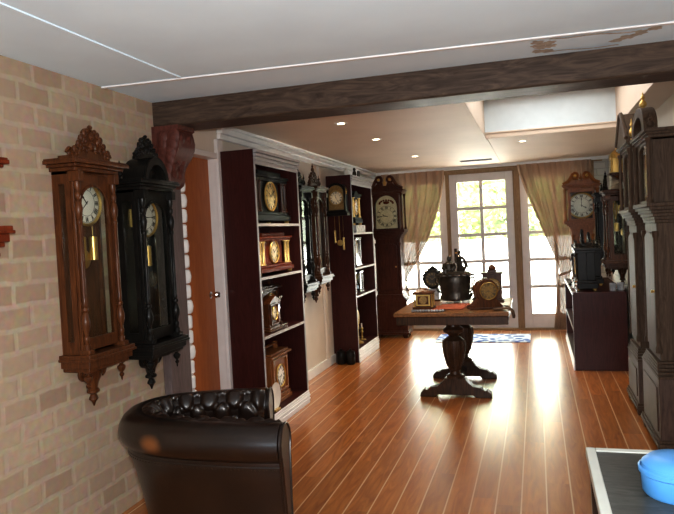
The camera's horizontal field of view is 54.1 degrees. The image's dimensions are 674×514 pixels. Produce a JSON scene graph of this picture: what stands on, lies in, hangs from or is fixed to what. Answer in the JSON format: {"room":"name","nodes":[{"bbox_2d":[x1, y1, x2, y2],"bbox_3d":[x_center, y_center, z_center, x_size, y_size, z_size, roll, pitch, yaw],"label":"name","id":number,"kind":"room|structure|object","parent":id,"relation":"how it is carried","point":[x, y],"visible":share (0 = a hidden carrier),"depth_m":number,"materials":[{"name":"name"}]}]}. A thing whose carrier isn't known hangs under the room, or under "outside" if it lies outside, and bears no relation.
{"room":"shop","nodes":[
{"label":"shop","id":0,"kind":"room"},
{"bbox_2d":[0,55,377,513],"bbox_3d":[-1.237,0.223,3.992,0.300,2.300,12.100,-2,2,17],"label":"wall","id":1,"kind":"structure","parent":0,"point":[61,452],"depth_m":3.11,"materials":[{"name":"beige brick"}]},
{"bbox_2d":[0,157,15,255],"bbox_3d":[-1.432,-0.116,2.596,0.161,0.563,0.280,-2,2,17],"label":"wall clock","id":2,"kind":"object","parent":1,"relation":"attached to","point":[5,231],"visible":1,"depth_m":2.67,"materials":[{"name":"red wood"}]},
{"bbox_2d":[42,125,136,405],"bbox_3d":[-1.207,0.049,3.278,0.190,1.394,0.419,-2,2,17],"label":"wall clock","id":3,"kind":"object","parent":1,"relation":"attached to","point":[78,176],"visible":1,"depth_m":3.21,"materials":[{"name":"brown wood"}]},
{"bbox_2d":[84,372,92,391],"bbox_3d":[-1.191,0.600,3.163,0.042,0.100,0.044,-2,2,17],"label":"pendant","id":4,"kind":"object","parent":3,"relation":"attached to","point":[88,378],"depth_m":3.15,"materials":[{"name":"brown wood"}]},
{"bbox_2d":[117,361,125,379],"bbox_3d":[-1.114,0.588,3.416,0.042,0.100,0.044,-2,2,17],"label":"pendant","id":5,"kind":"object","parent":3,"relation":"attached to","point":[121,367],"depth_m":3.41,"materials":[{"name":"brown wood"}]},
{"bbox_2d":[115,135,189,388],"bbox_3d":[-1.051,0.033,3.754,0.206,1.447,0.395,-2,2,17],"label":"wall clock","id":6,"kind":"object","parent":1,"relation":"attached to","point":[146,182],"visible":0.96,"depth_m":3.69,"materials":[{"name":"black wood"}]},
{"bbox_2d":[147,360,154,376],"bbox_3d":[-1.022,0.611,3.630,0.042,0.100,0.044,-2,2,17],"label":"pendant","id":7,"kind":"object","parent":6,"relation":"attached to","point":[150,364],"depth_m":3.62,"materials":[{"name":"black wood"}]},
{"bbox_2d":[173,350,180,366],"bbox_3d":[-0.943,0.598,3.893,0.042,0.100,0.044,-2,2,17],"label":"pendant","id":8,"kind":"object","parent":6,"relation":"attached to","point":[176,355],"depth_m":3.88,"materials":[{"name":"black wood"}]},
{"bbox_2d":[151,124,194,189],"bbox_3d":[-0.997,-0.598,4.049,0.188,0.390,0.213,-2,2,17],"label":"carved corbel","id":9,"kind":"object","parent":1,"relation":"attached to","point":[174,145],"visible":0.81,"depth_m":3.97,"materials":[{"name":"red wood"}]},
{"bbox_2d":[181,185,196,391],"bbox_3d":[-0.995,0.275,4.282,0.112,2.152,0.119,-4,2,-36],"label":"trim","id":10,"kind":"structure","parent":1,"relation":"attached to","point":[190,305],"depth_m":4.25,"materials":[{"name":"white paint"}]},
{"bbox_2d":[181,157,220,390],"bbox_3d":[-0.998,0.317,4.541,0.112,2.040,0.760,-2,2,17],"label":"door","id":11,"kind":"structure","parent":1,"relation":"in","point":[199,231],"depth_m":4.72,"materials":[{"name":"orange wood"}]},
{"bbox_2d":[193,139,232,389],"bbox_3d":[-0.991,0.245,4.577,0.149,2.190,0.840,-2,2,17],"label":"trim","id":12,"kind":"structure","parent":1,"relation":"attached to","point":[214,161],"depth_m":4.88,"materials":[{"name":"white paint"}]},
{"bbox_2d":[216,127,376,180],"bbox_3d":[-0.150,-1.044,7.239,0.070,0.105,4.940,-2,2,17],"label":"trim","id":13,"kind":"structure","parent":1,"relation":"attached to","point":[228,134],"depth_m":6.06,"materials":[{"name":"white paint"}]},
{"bbox_2d":[298,170,319,302],"bbox_3d":[-0.334,-0.187,6.292,0.201,1.438,0.380,-2,2,17],"label":"wall clock","id":14,"kind":"object","parent":1,"relation":"attached to","point":[310,283],"visible":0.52,"depth_m":6.37,"materials":[{"name":"black wood"}]},
{"bbox_2d":[302,164,334,302],"bbox_3d":[-0.200,-0.244,6.740,0.201,1.427,0.400,-2,2,17],"label":"wall clock","id":15,"kind":"object","parent":1,"relation":"attached to","point":[323,275],"visible":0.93,"depth_m":6.64,"materials":[{"name":"brown wood"}]},
{"bbox_2d":[308,354,335,380],"bbox_3d":[0.068,1.128,7.758,0.022,0.100,4.030,-2,2,17],"label":"baseboard","id":16,"kind":"structure","parent":1,"relation":"attached to","point":[316,370],"depth_m":6.95,"materials":[{"name":"white paint"}]},
{"bbox_2d":[316,166,330,358],"bbox_3d":[-0.146,0.062,7.178,0.030,2.090,0.080,-2,2,17],"label":"trim","id":17,"kind":"structure","parent":1,"relation":"attached to","point":[318,168],"depth_m":7.16,"materials":[{"name":"beige paint"}]},
{"bbox_2d":[0,0,673,172],"bbox_3d":[0.253,-1.011,3.481,3.540,0.050,12.100,-2,2,17],"label":"ceiling","id":18,"kind":"structure","parent":0,"point":[182,38],"depth_m":3.01,"materials":[{"name":"white paint"}]},
{"bbox_2d":[0,2,180,78],"bbox_3d":[-1.633,-0.792,0.701,0.020,0.008,5.675,-2,2,17],"label":"trim","id":19,"kind":"structure","parent":18,"relation":"attached to","point":[3,5],"depth_m":2.67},
{"bbox_2d":[334,122,347,124],"bbox_3d":[0.031,-1.027,5.074,0.104,0.006,0.104,-2,2,17],"label":"recessed light","id":20,"kind":"object","parent":18,"relation":"in","point":[336,123],"visible":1,"depth_m":5.07,"materials":[{"name":"white glass"}]},
{"bbox_2d":[101,21,673,88],"bbox_3d":[0.266,-0.973,3.174,3.146,0.009,0.023,-2,2,14],"label":"trim","id":21,"kind":"structure","parent":18,"relation":"attached to","point":[672,22],"depth_m":3.16,"materials":[{"name":"white paint"}]},
{"bbox_2d":[152,40,673,130],"bbox_3d":[0.394,-0.930,3.677,3.190,0.160,0.250,-2,2,17],"label":"beam","id":22,"kind":"structure","parent":18,"relation":"attached to","point":[645,63],"depth_m":3.54,"materials":[{"name":"brown wood"}]},
{"bbox_2d":[460,158,491,161],"bbox_3d":[1.768,-1.228,8.398,0.400,0.010,0.140,-2,2,17],"label":"ceiling vent","id":23,"kind":"object","parent":18,"relation":"in","point":[489,158],"visible":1,"depth_m":8.36,"materials":[{"name":"white metal"}]},
{"bbox_2d":[530,26,661,52],"bbox_3d":[1.203,-1.015,3.100,0.570,0.008,0.266,-2,2,17],"label":"ceiling stain","id":24,"kind":"object","parent":18,"relation":"attached to","point":[539,45],"depth_m":3.10,"materials":[{"name":"brown paint"}]},
{"bbox_2d":[122,330,657,513],"bbox_3d":[0.373,1.339,3.572,3.540,0.060,12.120,-2,2,17],"label":"floor","id":25,"kind":"structure","parent":0,"point":[366,440],"depth_m":4.68,"materials":[{"name":"brown wood"}]},
{"bbox_2d":[154,189,191,394],"bbox_3d":[-1.007,0.438,4.111,0.055,1.840,0.240,-2,2,17],"label":"post","id":26,"kind":"object","parent":25,"relation":"on","point":[178,379],"visible":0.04,"depth_m":4.11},
{"bbox_2d":[118,387,293,513],"bbox_3d":[-0.607,1.031,3.035,0.767,0.690,0.894,-3,2,-10],"label":"armchair","id":27,"kind":"object","parent":25,"relation":"on","point":[224,451],"visible":1,"depth_m":2.79,"materials":[{"name":"brown leather"}]},
{"bbox_2d":[220,149,310,421],"bbox_3d":[-0.551,0.243,5.312,0.315,2.100,0.920,-2,2,17],"label":"bookcase","id":28,"kind":"object","parent":25,"relation":"on","point":[242,228],"visible":0.74,"depth_m":4.90,"materials":[{"name":"red wood"}]},
{"bbox_2d":[262,295,281,332],"bbox_3d":[-0.522,0.442,5.199,0.090,0.279,0.240,-2,2,17],"label":"mantel clock","id":29,"kind":"object","parent":28,"relation":"on","point":[270,302],"visible":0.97,"depth_m":5.13,"materials":[{"name":"brown wood"}]},
{"bbox_2d":[261,279,282,323],"bbox_3d":[-0.588,0.382,5.404,0.140,0.390,0.450,-2,2,17],"label":"mantel clock","id":30,"kind":"object","parent":28,"relation":"on","point":[267,289],"visible":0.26,"depth_m":5.42,"materials":[{"name":"brown wood"}]},
{"bbox_2d":[255,169,290,222],"bbox_3d":[-0.608,-0.471,5.304,0.225,0.420,0.700,-2,2,17],"label":"mantel clock","id":31,"kind":"object","parent":28,"relation":"on","point":[267,182],"visible":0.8,"depth_m":5.26,"materials":[{"name":"black stone"}]},
{"bbox_2d":[259,232,293,276],"bbox_3d":[-0.583,-0.026,5.309,0.235,0.330,0.700,-2,2,17],"label":"mantel clock","id":32,"kind":"object","parent":28,"relation":"on","point":[270,243],"visible":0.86,"depth_m":5.25,"materials":[{"name":"red wood"}]},
{"bbox_2d":[272,382,280,411],"bbox_3d":[-0.489,1.080,5.116,0.065,0.216,0.216,-2,2,17],"label":"plate","id":33,"kind":"object","parent":28,"relation":"on","point":[276,388],"visible":0.62,"depth_m":5.15,"materials":[{"name":"white ceramic"}]},
{"bbox_2d":[265,341,291,402],"bbox_3d":[-0.534,0.945,5.405,0.200,0.470,0.430,-2,2,17],"label":"mantel clock","id":34,"kind":"object","parent":28,"relation":"on","point":[276,357],"visible":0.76,"depth_m":5.38,"materials":[{"name":"brown wood"}]},
{"bbox_2d":[278,295,287,327],"bbox_3d":[-0.447,0.440,5.389,0.129,0.261,0.088,-4,3,-39],"label":"stand","id":35,"kind":"object","parent":28,"relation":"on","point":[283,325],"visible":0.77,"depth_m":5.34,"materials":[{"name":"silver metal"}]},
{"bbox_2d":[337,349,345,364],"bbox_3d":[0.047,1.107,7.350,0.104,0.172,0.104,-2,2,17],"label":"lidded pot","id":36,"kind":"object","parent":25,"relation":"on","point":[341,356],"visible":1,"depth_m":7.31,"materials":[{"name":"black ceramic"}]},
{"bbox_2d":[346,349,354,364],"bbox_3d":[0.152,1.103,7.319,0.104,0.172,0.104,-2,2,17],"label":"lidded pot","id":37,"kind":"object","parent":25,"relation":"on","point":[350,354],"visible":1,"depth_m":7.28,"materials":[{"name":"black ceramic"}]},
{"bbox_2d":[326,175,379,362],"bbox_3d":[0.210,0.117,7.837,0.315,2.100,0.950,-2,2,17],"label":"bookcase","id":38,"kind":"object","parent":25,"relation":"on","point":[346,301],"visible":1,"depth_m":7.42,"materials":[{"name":"red wood"}]},
{"bbox_2d":[326,183,349,249],"bbox_3d":[0.012,-0.446,7.299,0.249,0.740,0.130,-2,2,17],"label":"clock","id":39,"kind":"object","parent":38,"relation":"attached to","point":[337,194],"visible":0.97,"depth_m":7.25,"materials":[{"name":"black wood"}]},
{"bbox_2d":[326,211,349,215],"bbox_3d":[0.010,-0.479,7.298,0.249,0.046,0.130,-2,2,17],"label":"shelf","id":40,"kind":"object","parent":39,"relation":"attached to","point":[329,213],"depth_m":7.24,"materials":[{"name":"black wood"}]},
{"bbox_2d":[342,184,348,210],"bbox_3d":[0.006,-0.651,7.306,0.215,0.330,0.100,-2,2,17],"label":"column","id":41,"kind":"structure","parent":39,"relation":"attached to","point":[345,207],"depth_m":7.23,"materials":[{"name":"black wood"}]},
{"bbox_2d":[352,191,364,232],"bbox_3d":[0.162,-0.525,7.726,0.225,0.487,0.420,-2,2,17],"label":"mantel clock","id":42,"kind":"object","parent":38,"relation":"on","point":[358,228],"visible":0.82,"depth_m":7.68,"materials":[{"name":"gold stone"}]},
{"bbox_2d":[354,237,362,266],"bbox_3d":[0.193,-0.062,7.844,0.150,0.340,0.260,-2,2,17],"label":"clock","id":43,"kind":"object","parent":38,"relation":"on","point":[355,238],"visible":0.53,"depth_m":7.83,"materials":[{"name":"silver metal"}]},
{"bbox_2d":[356,270,364,291],"bbox_3d":[0.250,0.293,7.970,0.120,0.250,0.170,-2,2,17],"label":"clock","id":44,"kind":"object","parent":38,"relation":"on","point":[358,276],"visible":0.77,"depth_m":7.95,"materials":[{"name":"silver metal"}]},
{"bbox_2d":[357,310,363,343],"bbox_3d":[0.237,0.819,7.791,0.147,0.397,0.140,-4,2,-30],"label":"clock","id":45,"kind":"object","parent":38,"relation":"on","point":[360,341],"visible":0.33,"depth_m":7.79,"materials":[{"name":"gold metal"}]},
{"bbox_2d":[359,323,365,339],"bbox_3d":[0.302,0.904,8.027,0.098,0.205,0.100,-2,2,17],"label":"brass candlestick","id":46,"kind":"object","parent":38,"relation":"on","point":[361,327],"visible":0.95,"depth_m":8.02,"materials":[{"name":"gold metal"}]},
{"bbox_2d":[371,175,412,337],"bbox_3d":[0.722,-0.005,9.049,0.512,2.206,0.316,-2,2,17],"label":"clock","id":47,"kind":"object","parent":25,"relation":"on","point":[389,230],"visible":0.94,"depth_m":8.96,"materials":[{"name":"brown wood"}]},
{"bbox_2d":[371,189,407,231],"bbox_3d":[0.693,-0.627,9.032,0.512,0.563,0.306,-2,2,17],"label":"hood","id":48,"kind":"object","parent":47,"relation":"attached to","point":[387,204],"depth_m":8.95,"materials":[{"name":"brown wood"}]},
{"bbox_2d":[394,297,512,397],"bbox_3d":[1.113,0.811,6.026,0.950,0.750,1.110,-2,2,17],"label":"table","id":49,"kind":"object","parent":25,"relation":"on","point":[456,347],"visible":0.94,"depth_m":5.62,"materials":[{"name":"brown wood"}]},
{"bbox_2d":[412,284,435,309],"bbox_3d":[0.769,0.345,5.850,0.190,0.225,0.140,-2,2,17],"label":"clock","id":50,"kind":"object","parent":49,"relation":"on","point":[423,299],"visible":0.98,"depth_m":5.80,"materials":[{"name":"brown wood"}]},
{"bbox_2d":[411,309,445,311],"bbox_3d":[0.778,0.453,5.625,0.280,0.025,0.107,-2,2,17],"label":"tray","id":51,"kind":"object","parent":49,"relation":"on","point":[420,310],"visible":1,"depth_m":5.58,"materials":[{"name":"silver metal"}]},
{"bbox_2d":[422,265,440,300],"bbox_3d":[0.940,0.256,6.457,0.220,0.345,0.112,-2,2,17],"label":"clock","id":52,"kind":"object","parent":49,"relation":"on","point":[429,276],"visible":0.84,"depth_m":6.42,"materials":[{"name":"black metal"}]},
{"bbox_2d":[432,303,470,309],"bbox_3d":[1.024,0.437,5.851,0.310,0.014,0.455,-2,2,17],"label":"table runner","id":53,"kind":"object","parent":49,"relation":"on","point":[459,306],"visible":0.96,"depth_m":5.83,"materials":[{"name":"red fabric"}]},
{"bbox_2d":[435,250,474,303],"bbox_3d":[1.104,0.183,6.160,0.388,0.494,0.243,-2,2,17],"label":"clock","id":54,"kind":"object","parent":49,"relation":"on","point":[454,285],"visible":0.98,"depth_m":6.09,"materials":[{"name":"black metal"}]},
{"bbox_2d":[467,278,504,309],"bbox_3d":[1.268,0.309,5.634,0.300,0.262,0.152,-3,2,0],"label":"clock","id":55,"kind":"object","parent":49,"relation":"on","point":[485,291],"visible":0.99,"depth_m":5.57,"materials":[{"name":"brown wood"}]},
{"bbox_2d":[481,264,504,302],"bbox_3d":[1.431,0.241,6.081,0.200,0.350,0.127,-2,2,17],"label":"clock","id":56,"kind":"object","parent":49,"relation":"on","point":[492,274],"visible":0.39,"depth_m":6.03,"materials":[{"name":"brown wood"}]},
{"bbox_2d":[493,307,515,317],"bbox_3d":[1.382,0.462,5.463,0.182,0.091,0.104,-2,2,17],"label":"cloth","id":57,"kind":"object","parent":49,"relation":"on","point":[511,310],"visible":1,"depth_m":5.44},
{"bbox_2d":[435,334,530,341],"bbox_3d":[1.902,1.053,8.576,1.180,0.010,0.620,-2,2,17],"label":"rug","id":58,"kind":"object","parent":25,"relation":"on","point":[476,337],"visible":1,"depth_m":8.51,"materials":[{"name":"fabric"}]},
{"bbox_2d":[561,171,600,243],"bbox_3d":[3.112,-0.036,8.347,0.462,2.080,0.276,-2,2,17],"label":"clock","id":59,"kind":"object","parent":25,"relation":"on","point":[580,207],"visible":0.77,"depth_m":8.26,"materials":[{"name":"brown wood"}]},
{"bbox_2d":[561,183,600,222],"bbox_3d":[3.082,-0.677,8.330,0.462,0.473,0.266,-2,2,17],"label":"hood","id":60,"kind":"object","parent":59,"relation":"attached to","point":[580,207],"depth_m":8.26,"materials":[{"name":"brown wood"}]},
{"bbox_2d":[564,277,628,370],"bbox_3d":[2.787,0.679,7.204,0.503,0.765,1.740,-2,2,17],"label":"bookshelf","id":61,"kind":"object","parent":25,"relation":"on","point":[596,321],"visible":0.96,"depth_m":6.38,"materials":[{"name":"red wood"}]},
{"bbox_2d":[568,244,573,285],"bbox_3d":[2.587,0.082,7.186,0.144,0.448,0.158,-2,2,17],"label":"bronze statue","id":62,"kind":"object","parent":61,"relation":"on","point":[572,255],"visible":0.3,"depth_m":7.17,"materials":[{"name":"black metal"}]},
{"bbox_2d":[573,279,579,291],"bbox_3d":[2.341,0.281,6.455,0.070,0.125,0.068,-2,2,17],"label":"candlestick","id":63,"kind":"object","parent":61,"relation":"on","point":[575,280],"visible":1,"depth_m":6.45,"materials":[{"name":"silver metal"}]},
{"bbox_2d":[572,229,597,290],"bbox_3d":[2.485,0.023,6.634,0.220,0.611,0.340,-2,2,17],"label":"clock","id":64,"kind":"object","parent":61,"relation":"on","point":[584,253],"visible":0.98,"depth_m":6.52,"materials":[{"name":"black wood"}]},
{"bbox_2d":[586,232,603,285],"bbox_3d":[2.737,0.013,7.122,0.220,0.570,0.340,-2,2,17],"label":"clock","id":65,"kind":"object","parent":61,"relation":"on","point":[598,277],"visible":0.45,"depth_m":6.99,"materials":[{"name":"black wood"}]},
{"bbox_2d":[609,283,617,290],"bbox_3d":[2.686,0.290,6.423,0.077,0.075,0.067,-4,2,-20],"label":"mug","id":66,"kind":"object","parent":61,"relation":"on","point":[612,286],"visible":1,"depth_m":6.40,"materials":[{"name":"grey ceramic"}]},
{"bbox_2d":[617,282,626,289],"bbox_3d":[2.767,0.286,6.430,0.077,0.075,0.067,-4,2,-20],"label":"mug","id":67,"kind":"object","parent":61,"relation":"on","point":[620,285],"visible":1,"depth_m":6.40,"materials":[{"name":"grey ceramic"}]},
{"bbox_2d":[586,447,673,513],"bbox_3d":[1.162,1.026,1.960,0.713,0.600,0.920,-2,2,17],"label":"table","id":68,"kind":"object","parent":25,"relation":"on","point":[615,476],"visible":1,"depth_m":2.15,"materials":[{"name":"grey laminate"}]},
{"bbox_2d":[638,449,673,504],"bbox_3d":[1.058,0.672,2.036,0.236,0.117,0.235,-2,2,17],"label":"plastic tub","id":69,"kind":"object","parent":68,"relation":"on","point":[656,468],"visible":1,"depth_m":2.00,"materials":[{"name":"blue plastic"}]},
{"bbox_2d":[615,112,648,414],"bbox_3d":[2.359,0.023,5.062,0.306,2.265,0.632,-2,2,17],"label":"clock","id":70,"kind":"object","parent":25,"relation":"on","point":[637,346],"visible":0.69,"depth_m":4.94,"materials":[{"name":"brown wood"}]},
{"bbox_2d":[616,140,638,213],"bbox_3d":[2.333,-0.605,5.038,0.296,0.523,0.632,-2,2,17],"label":"hood","id":71,"kind":"object","parent":70,"relation":"attached to","point":[625,159],"depth_m":5.12,"materials":[{"name":"brown wood"}]},
{"bbox_2d":[630,92,673,449],"bbox_3d":[2.125,0.063,4.267,0.296,2.265,0.700,-2,2,17],"label":"clock","id":72,"kind":"object","parent":25,"relation":"on","point":[654,144],"visible":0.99,"depth_m":4.07,"materials":[{"name":"brown wood"}]},
{"bbox_2d":[630,126,673,208],"bbox_3d":[2.093,-0.560,4.245,0.296,0.473,0.632,-2,2,17],"label":"hood","id":73,"kind":"object","parent":72,"relation":"attached to","point":[654,145],"depth_m":4.03,"materials":[{"name":"brown wood"}]},
{"bbox_2d":[374,159,611,279],"bbox_3d":[1.997,-0.123,9.284,3.440,2.300,0.120,-2,2,17],"label":"wall","id":74,"kind":"structure","parent":0,"point":[600,167],"depth_m":8.73,"materials":[{"name":"white paint"}]},
{"bbox_2d":[408,176,447,327],"bbox_3d":[1.169,-0.051,9.534,0.885,2.180,0.045,-2,2,17],"label":"door","id":75,"kind":"structure","parent":74,"relation":"in","point":[442,206],"depth_m":9.40,"materials":[{"name":"white paint"}]},
{"bbox_2d":[449,171,518,327],"bbox_3d":[2.046,-0.084,9.235,0.870,2.180,0.109,-2,2,17],"label":"door","id":76,"kind":"structure","parent":74,"relation":"in","point":[502,175],"depth_m":9.20,"materials":[{"name":"white paint"}]},
{"bbox_2d":[375,160,601,177],"bbox_3d":[2.011,-1.212,9.094,3.060,0.015,0.021,-2,2,17],"label":"rail","id":77,"kind":"object","parent":74,"relation":"attached to","point":[591,160],"visible":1,"depth_m":9.08,"materials":[{"name":"wood"}]},
{"bbox_2d":[381,170,443,328],"bbox_3d":[1.110,-0.083,9.354,0.899,2.222,0.127,-2,2,20],"label":"curtain","id":78,"kind":"object","parent":77,"relation":"hanging from","point":[423,195],"visible":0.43,"depth_m":9.33,"materials":[{"name":"beige fabric"}]},
{"bbox_2d":[517,159,590,328],"bbox_3d":[2.928,-0.149,8.805,0.938,2.232,0.127,-2,2,13],"label":"curtain","id":79,"kind":"object","parent":77,"relation":"hanging from","point":[542,182],"visible":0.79,"depth_m":8.81,"materials":[{"name":"beige fabric"}]},
{"bbox_2d":[413,328,566,330],"bbox_3d":[2.131,1.014,9.284,2.910,0.035,0.150,-2,2,17],"label":"trim","id":80,"kind":"structure","parent":74,"relation":"attached to","point":[414,329],"depth_m":9.20,"materials":[{"name":"brown wood"}]},
{"bbox_2d":[483,139,500,163],"bbox_3d":[1.844,-1.212,7.749,0.040,0.008,2.800,-2,2,17],"label":"trim","id":81,"kind":"structure","parent":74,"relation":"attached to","point":[487,142],"depth_m":7.38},
{"bbox_2d":[376,155,608,175],"bbox_3d":[2.055,-1.253,9.105,3.140,0.038,0.080,-2,2,17],"label":"trim","id":82,"kind":"structure","parent":74,"relation":"attached to","point":[604,156],"depth_m":9.06,"materials":[{"name":"white paint"}]},
{"bbox_2d":[444,161,595,327],"bbox_3d":[2.075,-0.106,9.244,2.910,2.260,0.112,-2,2,17],"label":"trim","id":83,"kind":"structure","parent":74,"relation":"attached to","point":[515,175],"depth_m":9.08,"materials":[{"name":"wood"}]},
{"bbox_2d":[519,176,558,327],"bbox_3d":[2.986,-0.122,8.983,0.895,2.180,0.045,-2,2,17],"label":"door","id":84,"kind":"structure","parent":74,"relation":"in","point":[532,320],"depth_m":9.07,"materials":[{"name":"white paint"}]},
{"bbox_2d":[484,87,615,132],"bbox_3d":[1.997,-1.395,6.245,1.180,0.350,0.030,-2,2,17],"label":"skylight","id":85,"kind":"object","parent":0,"point":[592,105],"depth_m":6.22,"materials":[{"name":"white glass"}]},
{"bbox_2d":[461,102,615,139],"bbox_3d":[1.674,-1.138,5.168,1.192,0.072,2.240,-2,2,17],"label":"trim","id":86,"kind":"structure","parent":85,"relation":"attached to","point":[465,105],"depth_m":6.18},
{"bbox_2d":[467,84,645,132],"bbox_3d":[1.665,-1.350,5.145,1.240,0.370,2.270,-2,2,17],"label":"ceiling","id":87,"kind":"structure","parent":0,"point":[624,95],"depth_m":5.55,"materials":[{"name":"white paint"}]},
{"bbox_2d":[608,94,673,343],"bbox_3d":[1.968,-0.153,3.006,0.150,2.800,12.100,-2,2,17],"label":"wall","id":88,"kind":"structure","parent":0,"point":[613,183],"depth_m":7.25,"materials":[{"name":"white paint"}]},
{"bbox_2d":[591,172,622,273],"bbox_3d":[3.163,-0.402,7.758,0.301,1.216,0.380,-2,2,17],"label":"wall clock","id":89,"kind":"object","parent":88,"relation":"attached to","point":[599,225],"visible":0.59,"depth_m":7.64,"materials":[{"name":"black wood"}]},
{"bbox_2d":[599,189,628,282],"bbox_3d":[2.950,-0.198,6.995,0.281,1.023,0.380,-2,2,17],"label":"wall clock","id":90,"kind":"object","parent":88,"relation":"attached to","point":[611,260],"visible":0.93,"depth_m":6.88,"materials":[{"name":"brown wood"}]},
{"bbox_2d":[607,148,622,182],"bbox_3d":[2.913,-0.953,6.833,0.200,0.395,0.180,-2,2,17],"label":"clock","id":91,"kind":"object","parent":88,"relation":"attached to","point":[614,163],"visible":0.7,"depth_m":6.79,"materials":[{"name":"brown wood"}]},
{"label":"outside","id":92,"kind":"structure","parent":0,"visible":0},
{"bbox_2d":[533,308,555,312],"bbox_3d":[4.241,0.721,17.328,26.000,0.070,16.480,-2,2,17],"label":"ground","id":93,"kind":"structure","parent":92,"point":[538,310],"depth_m":11.40,"materials":[{"name":"white"}]},
{"bbox_2d":[427,180,544,241],"bbox_3d":[2.627,-1.362,12.280,16.001,4.600,0.774,-2,2,17],"label":"hedge","id":94,"kind":"object","parent":93,"relation":"on","point":[493,191],"visible":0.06,"depth_m":12.37,"materials":[{"name":"green plant"}]},
{"bbox_2d":[407,236,571,308],"bbox_3d":[2.626,0.314,12.059,22.000,1.270,0.150,-2,2,17],"label":"wall","id":95,"kind":"structure","parent":93,"relation":"on","point":[542,272],"depth_m":11.87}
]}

